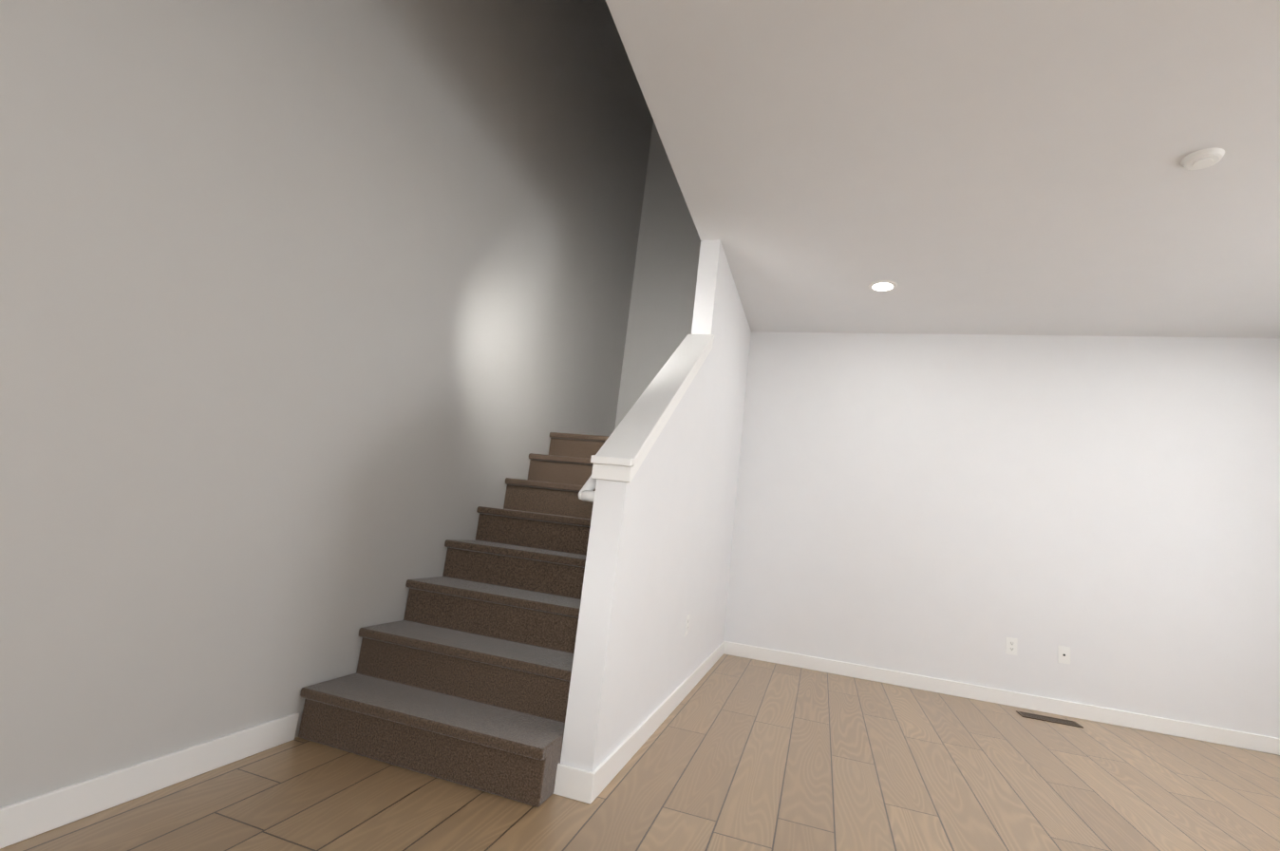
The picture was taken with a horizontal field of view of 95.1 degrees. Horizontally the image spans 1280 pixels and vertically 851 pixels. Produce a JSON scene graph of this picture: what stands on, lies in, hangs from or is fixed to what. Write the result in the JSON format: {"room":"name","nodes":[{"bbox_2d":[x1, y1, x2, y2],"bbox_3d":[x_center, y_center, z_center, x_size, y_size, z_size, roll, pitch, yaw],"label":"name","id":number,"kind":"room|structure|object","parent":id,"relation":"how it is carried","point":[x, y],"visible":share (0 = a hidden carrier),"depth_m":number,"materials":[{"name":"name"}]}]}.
{"room":"empty living room","nodes":[
{"label":"empty living room","id":0,"kind":"room"},
{"bbox_2d":[0,0,653,807],"bbox_3d":[-1.441,-1.784,1.552,0.150,5.600,8.620,4,-10,18],"label":"wall","id":1,"kind":"structure","parent":0,"point":[313,319],"depth_m":2.05,"materials":[{"name":"grey paint"}]},
{"bbox_2d":[0,712,299,848],"bbox_3d":[-2.126,0.627,-0.358,0.017,0.098,5.550,4,-10,18],"label":"baseboard","id":2,"kind":"structure","parent":1,"relation":"attached to","point":[32,816],"depth_m":1.71,"materials":[{"name":"white paint"}]},
{"bbox_2d":[0,653,1279,850],"bbox_3d":[0.924,1.233,0.211,5.835,0.200,9.020,4,-10,18],"label":"floor","id":3,"kind":"structure","parent":0,"point":[733,752],"depth_m":2.31,"materials":[{"name":"laminate"}]},
{"bbox_2d":[298,432,609,806],"bbox_3d":[-0.304,0.776,3.636,1.041,1.520,3.076,4,-10,18],"label":"flight","id":4,"kind":"object","parent":3,"relation":"on","point":[461,674],"visible":0.6,"depth_m":2.44,"materials":[{"name":"brown carpet"}]},
{"bbox_2d":[1016,710,1083,728],"bbox_3d":[2.704,1.942,3.872,0.340,0.006,0.132,4,-10,18],"label":"floor vent","id":5,"kind":"object","parent":3,"relation":"in","point":[1049,719],"visible":0.98,"depth_m":3.87,"materials":[{"name":"brown metal"}]},
{"bbox_2d":[560,239,751,771],"bbox_3d":[0.346,0.229,3.631,0.123,2.740,2.920,4,-10,18],"label":"wall","id":6,"kind":"structure","parent":0,"point":[624,670],"depth_m":2.86,"materials":[{"name":"white paint"}]},
{"bbox_2d":[578,475,596,501],"bbox_3d":[0.083,-0.128,3.087,0.097,1.158,1.534,4,-10,18],"label":"stair handrail","id":7,"kind":"object","parent":6,"relation":"attached to","point":[586,492],"visible":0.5,"depth_m":2.29,"materials":[{"name":"white paint"}]},
{"bbox_2d":[590,334,714,482],"bbox_3d":[0.129,-0.203,2.872,0.163,0.960,1.275,4,-10,18],"label":"trim","id":8,"kind":"structure","parent":6,"relation":"on","point":[628,440],"depth_m":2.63,"materials":[{"name":"white paint"}]},
{"bbox_2d":[581,640,725,804],"bbox_3d":[0.250,1.523,3.371,0.014,0.098,2.894,4,-10,18],"label":"baseboard","id":9,"kind":"structure","parent":6,"relation":"attached to","point":[592,783],"depth_m":2.52,"materials":[{"name":"white paint"}]},
{"bbox_2d":[684,613,689,636],"bbox_3d":[0.272,1.147,3.373,0.008,0.115,0.070,4,-10,18],"label":"outlet","id":10,"kind":"object","parent":6,"relation":"attached to","point":[687,624],"visible":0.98,"depth_m":3.36,"materials":[{"name":"white plastic"}]},
{"bbox_2d":[605,0,1279,338],"bbox_3d":[1.724,-1.668,0.548,4.398,0.300,8.620,4,-10,18],"label":"ceiling","id":11,"kind":"structure","parent":0,"point":[1008,167],"depth_m":2.62,"materials":[{"name":"white paint"}]},
{"bbox_2d":[868,280,897,291],"bbox_3d":[1.657,-0.949,3.995,0.184,0.008,0.184,4,-10,18],"label":"recessed light","id":12,"kind":"object","parent":11,"relation":"in","point":[882,286],"visible":1,"depth_m":3.98,"materials":[{"name":"white paint"}]},
{"bbox_2d":[1180,147,1224,169],"bbox_3d":[2.361,-1.111,2.456,0.136,0.026,0.136,4,-10,18],"label":"smoke detector","id":13,"kind":"object","parent":11,"relation":"attached to","point":[1202,159],"visible":1,"depth_m":2.44,"materials":[{"name":"white plastic"}]},
{"bbox_2d":[614,121,1279,737],"bbox_3d":[2.540,-0.775,4.817,5.835,5.600,0.200,4,-10,18],"label":"wall","id":14,"kind":"structure","parent":0,"point":[957,508],"depth_m":4.37,"materials":[{"name":"white paint"}]},
{"bbox_2d":[725,640,1279,754],"bbox_3d":[2.697,1.933,4.107,4.260,0.098,0.017,4,-10,18],"label":"baseboard","id":15,"kind":"structure","parent":14,"relation":"attached to","point":[1164,725],"depth_m":4.11,"materials":[{"name":"white paint"}]},
{"bbox_2d":[1005,637,1017,655],"bbox_3d":[2.663,1.580,4.193,0.070,0.115,0.008,4,-10,18],"label":"outlet","id":16,"kind":"object","parent":14,"relation":"attached to","point":[1010,645],"visible":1,"depth_m":4.19,"materials":[{"name":"white plastic"}]},
{"bbox_2d":[1057,645,1070,664],"bbox_3d":[2.966,1.605,4.094,0.070,0.115,0.009,4,-10,18],"label":"outlet plate","id":17,"kind":"object","parent":14,"relation":"attached to","point":[1063,654],"visible":1,"depth_m":4.09,"materials":[{"name":"white plastic"}]}
]}

